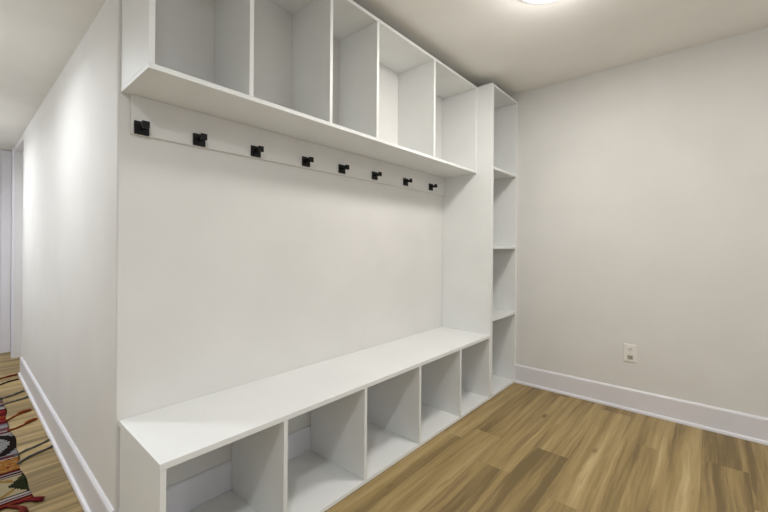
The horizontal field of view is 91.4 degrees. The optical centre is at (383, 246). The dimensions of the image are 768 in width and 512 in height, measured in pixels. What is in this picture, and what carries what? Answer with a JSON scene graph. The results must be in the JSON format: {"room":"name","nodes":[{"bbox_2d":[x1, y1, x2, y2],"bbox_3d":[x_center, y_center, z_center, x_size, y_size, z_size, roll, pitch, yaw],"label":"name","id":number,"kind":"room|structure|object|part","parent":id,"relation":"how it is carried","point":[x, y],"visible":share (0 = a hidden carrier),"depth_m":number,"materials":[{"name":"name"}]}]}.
{"room":"mudroom","nodes":[
{"label":"mudroom","id":0,"kind":"room"},
{"bbox_2d":[0,150,11,320],"bbox_3d":[-4.308,-0.139,3.564,0.120,2.475,1.314,0,0,41],"label":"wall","id":1,"kind":"structure","parent":0,"point":[5,150],"depth_m":3.92,"materials":[{"name":"paint"}]},
{"bbox_2d":[0,155,0,246],"bbox_3d":[-4.191,0.071,3.599,0.012,2.040,0.710,0,0,41],"label":"door","id":2,"kind":"structure","parent":1,"relation":"in","point":[0,155],"depth_m":3.86,"materials":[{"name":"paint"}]},
{"bbox_2d":[0,150,11,352],"bbox_3d":[-4.188,0.052,3.599,0.018,2.095,0.858,0,0,41],"label":"door","id":3,"kind":"structure","parent":1,"relation":"attached to","point":[6,156],"depth_m":3.89,"materials":[{"name":"paint"}]},
{"bbox_2d":[10,132,23,357],"bbox_3d":[-3.482,-0.133,3.636,1.030,2.475,0.120,0,0,41],"label":"trim","id":4,"kind":"structure","parent":1,"relation":"attached to","point":[19,147],"depth_m":3.72,"materials":[{"name":"paint"}]},
{"bbox_2d":[22,0,442,511],"bbox_3d":[-1.161,-0.116,3.348,2.850,2.475,2.735,0,0,41],"label":"wall","id":5,"kind":"structure","parent":0,"point":[157,274],"depth_m":1.78,"materials":[{"name":"paint"}]},
{"bbox_2d":[21,151,23,356],"bbox_3d":[-3.344,0.079,3.531,0.680,2.037,0.040,0,0,41],"label":"door frame","id":6,"kind":"structure","parent":5,"relation":"in","point":[23,151],"depth_m":3.72,"materials":[{"name":"paint"}]},
{"bbox_2d":[18,357,114,511],"bbox_3d":[-2.077,1.040,2.307,2.852,0.150,0.027,0,0,41],"label":"baseboard","id":7,"kind":"structure","parent":5,"relation":"attached to","point":[89,493],"depth_m":1.89,"materials":[{"name":"paint"}]},
{"bbox_2d":[118,424,310,511],"bbox_3d":[-0.252,1.053,2.220,0.014,0.150,2.219,0,0,41],"label":"baseboard","id":8,"kind":"structure","parent":5,"relation":"attached to","point":[190,493],"depth_m":1.63,"materials":[{"name":"paint"}]},
{"bbox_2d":[130,94,443,195],"bbox_3d":[-0.231,-0.492,2.231,0.014,0.146,2.188,0,0,41],"label":"hook rail","id":9,"kind":"object","parent":5,"relation":"attached to","point":[168,122],"visible":1,"depth_m":1.81,"materials":[{"name":"paint"}]},
{"bbox_2d":[134,120,149,135],"bbox_3d":[-0.903,-0.449,1.409,0.054,0.050,0.050,0,0,41],"label":"coat hook","id":10,"kind":"object","parent":9,"relation":"attached to","point":[141,128],"visible":1,"depth_m":1.41,"materials":[{"name":"black metal"}]},
{"bbox_2d":[193,133,206,146],"bbox_3d":[-0.764,-0.450,1.569,0.054,0.050,0.050,0,0,41],"label":"coat hook","id":11,"kind":"object","parent":9,"relation":"attached to","point":[198,139],"visible":1,"depth_m":1.57,"materials":[{"name":"black metal"}]},
{"bbox_2d":[251,145,263,157],"bbox_3d":[-0.592,-0.451,1.766,0.054,0.050,0.050,0,0,41],"label":"coat hook","id":12,"kind":"object","parent":9,"relation":"attached to","point":[256,151],"visible":1,"depth_m":1.76,"materials":[{"name":"black metal"}]},
{"bbox_2d":[302,156,313,166],"bbox_3d":[-0.399,-0.453,1.987,0.054,0.050,0.050,0,0,41],"label":"coat hook","id":13,"kind":"object","parent":9,"relation":"attached to","point":[306,161],"visible":1,"depth_m":1.99,"materials":[{"name":"black metal"}]},
{"bbox_3d":[-0.417,-0.453,2.003,0.007,0.050,0.050,0,0,41],"label":"wall plate","id":14,"kind":"part","parent":13,"relation":"part of","materials":[{"name":"black metal"}]},
{"bbox_2d":[338,164,348,173],"bbox_3d":[-0.229,-0.454,2.182,0.054,0.050,0.050,0,0,41],"label":"coat hook","id":15,"kind":"object","parent":9,"relation":"attached to","point":[341,168],"visible":1,"depth_m":2.18,"materials":[{"name":"black metal"}]},
{"bbox_3d":[-0.247,-0.454,2.198,0.007,0.050,0.050,0,0,41],"label":"wall plate","id":16,"kind":"part","parent":15,"relation":"part of","materials":[{"name":"black metal"}]},
{"bbox_2d":[372,171,381,179],"bbox_3d":[-0.042,-0.455,2.397,0.054,0.050,0.050,0,0,41],"label":"coat hook","id":17,"kind":"object","parent":9,"relation":"attached to","point":[375,175],"visible":1,"depth_m":2.40,"materials":[{"name":"black metal"}]},
{"bbox_3d":[-0.059,-0.456,2.413,0.007,0.050,0.050,0,0,41],"label":"wall plate","id":18,"kind":"part","parent":17,"relation":"part of","materials":[{"name":"black metal"}]},
{"bbox_2d":[403,178,411,185],"bbox_3d":[0.172,-0.457,2.642,0.054,0.050,0.050,0,0,41],"label":"coat hook","id":19,"kind":"object","parent":9,"relation":"attached to","point":[405,181],"visible":1,"depth_m":2.64,"materials":[{"name":"black metal"}]},
{"bbox_2d":[429,183,436,190],"bbox_3d":[0.381,-0.459,2.882,0.054,0.050,0.050,0,0,41],"label":"coat hook","id":20,"kind":"object","parent":9,"relation":"attached to","point":[431,186],"visible":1,"depth_m":2.88,"materials":[{"name":"black metal"}]},
{"bbox_2d":[121,0,476,177],"bbox_3d":[-0.130,-0.895,2.126,0.300,0.660,2.218,0,0,41],"label":"cubby shelf","id":21,"kind":"object","parent":5,"relation":"attached to","point":[366,41],"visible":1,"depth_m":1.91,"materials":[{"name":"paint"}]},
{"bbox_3d":[-0.853,-0.900,1.296,0.300,0.624,0.018,0,0,41],"label":"panel","id":22,"kind":"part","parent":21,"relation":"part of","materials":[{"name":"paint"}]},
{"bbox_3d":[-0.133,-0.574,2.126,0.300,0.018,2.218,0,0,41],"label":"panel","id":23,"kind":"part","parent":21,"relation":"part of","materials":[{"name":"paint"}]},
{"bbox_3d":[-0.128,-1.216,2.126,0.300,0.018,2.218,0,0,41],"label":"panel","id":24,"kind":"part","parent":21,"relation":"part of","materials":[{"name":"paint"}]},
{"bbox_3d":[0.592,-0.890,2.955,0.300,0.624,0.018,0,0,41],"label":"panel","id":25,"kind":"part","parent":21,"relation":"part of","materials":[{"name":"paint"}]},
{"bbox_2d":[0,352,767,511],"bbox_3d":[-0.420,1.128,1.903,8.099,0.001,3.929,0,0,41],"label":"floor","id":26,"kind":"structure","parent":0,"point":[525,448],"depth_m":1.95,"materials":[{"name":"brown wood"}]},
{"bbox_2d":[11,148,14,357],"bbox_3d":[-3.681,0.066,3.715,0.070,2.075,0.021,0,0,41],"label":"trim","id":27,"kind":"structure","parent":26,"relation":"on","point":[13,149],"depth_m":3.69,"materials":[{"name":"paint"}]},
{"bbox_2d":[0,374,52,511],"bbox_3d":[-2.733,1.099,2.309,2.905,0.022,0.842,0,0,41],"label":"runner rug","id":28,"kind":"object","parent":26,"relation":"on","point":[14,489],"visible":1,"depth_m":1.88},
{"bbox_2d":[119,327,490,511],"bbox_3d":[-0.097,0.890,2.086,0.422,0.478,2.218,0,0,41],"label":"bench","id":29,"kind":"object","parent":26,"relation":"on","point":[371,408],"visible":1,"depth_m":1.78,"materials":[{"name":"paint"}]},
{"bbox_3d":[-0.815,0.896,1.253,0.406,0.457,0.018,0,0,41],"label":"panel","id":30,"kind":"part","parent":29,"relation":"part of","materials":[{"name":"paint"}]},
{"bbox_2d":[188,389,488,511],"bbox_3d":[-0.094,1.118,2.082,0.406,0.020,2.181,0,0,41],"label":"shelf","id":31,"kind":"object","parent":29,"relation":"attached to","point":[316,482],"depth_m":1.88,"materials":[{"name":"paint"}]},
{"bbox_3d":[0.630,0.906,2.911,0.406,0.457,0.018,0,0,41],"label":"panel","id":32,"kind":"part","parent":29,"relation":"part of","materials":[{"name":"paint"}]},
{"bbox_2d":[442,83,517,398],"bbox_3d":[0.797,-0.041,3.106,0.420,2.354,0.485,0,0,41],"label":"bookshelf","id":33,"kind":"object","parent":26,"relation":"on","point":[480,208],"visible":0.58,"depth_m":2.99,"materials":[{"name":"paint"}]},
{"bbox_3d":[0.649,-0.042,2.936,0.420,2.354,0.034,0,0,41],"label":"panel","id":34,"kind":"part","parent":33,"relation":"part of","materials":[{"name":"paint"}]},
{"bbox_3d":[0.794,1.125,3.112,0.420,0.020,0.433,0,0,41],"label":"shelf","id":35,"kind":"part","parent":33,"relation":"part of","materials":[{"name":"paint"}]},
{"bbox_3d":[0.802,0.555,3.109,0.408,0.018,0.433,0,0,41],"label":"shelf","id":36,"kind":"part","parent":33,"relation":"part of","materials":[{"name":"paint"}]},
{"bbox_3d":[0.806,0.008,3.109,0.408,0.018,0.433,0,0,41],"label":"shelf","id":37,"kind":"part","parent":33,"relation":"part of","materials":[{"name":"paint"}]},
{"bbox_3d":[0.951,-0.040,3.282,0.420,2.354,0.018,0,0,41],"label":"panel","id":38,"kind":"part","parent":33,"relation":"part of","materials":[{"name":"paint"}]},
{"bbox_3d":[0.811,-0.592,3.109,0.408,0.018,0.433,0,0,41],"label":"shelf","id":39,"kind":"part","parent":33,"relation":"part of","materials":[{"name":"paint"}]},
{"bbox_3d":[0.811,-1.209,3.112,0.420,0.018,0.433,0,0,41],"label":"panel","id":40,"kind":"part","parent":33,"relation":"part of","materials":[{"name":"paint"}]},
{"bbox_2d":[0,0,767,150],"bbox_3d":[-0.458,-1.186,1.938,8.050,0.424,4.149,0,0,41],"label":"ceiling","id":41,"kind":"structure","parent":0,"point":[516,46],"depth_m":2.18,"materials":[{"name":"paint"}]},
{"bbox_2d":[521,0,559,3],"bbox_3d":[0.807,-1.278,1.791,0.364,0.020,0.364,0,0,41],"label":"recessed light","id":42,"kind":"object","parent":41,"relation":"in","point":[526,1],"visible":1,"depth_m":1.95,"materials":[{"name":"paint"}]},
{"bbox_2d":[510,27,767,417],"bbox_3d":[2.320,-0.090,2.183,4.170,2.475,0.120,0,0,41],"label":"wall","id":43,"kind":"structure","parent":0,"point":[642,186],"depth_m":2.53,"materials":[{"name":"paint"}]},
{"bbox_2d":[624,344,636,362],"bbox_3d":[1.718,0.745,2.615,0.074,0.120,0.009,0,0,41],"label":"wall outlet","id":44,"kind":"object","parent":43,"relation":"attached to","point":[630,351],"visible":1,"depth_m":2.61,"materials":[{"name":"white plastic"}]},
{"bbox_2d":[514,364,767,445],"bbox_3d":[2.466,1.073,1.951,3.633,0.150,0.027,0,0,41],"label":"baseboard","id":45,"kind":"structure","parent":43,"relation":"attached to","point":[753,428],"depth_m":2.52,"materials":[{"name":"paint"}]}
]}

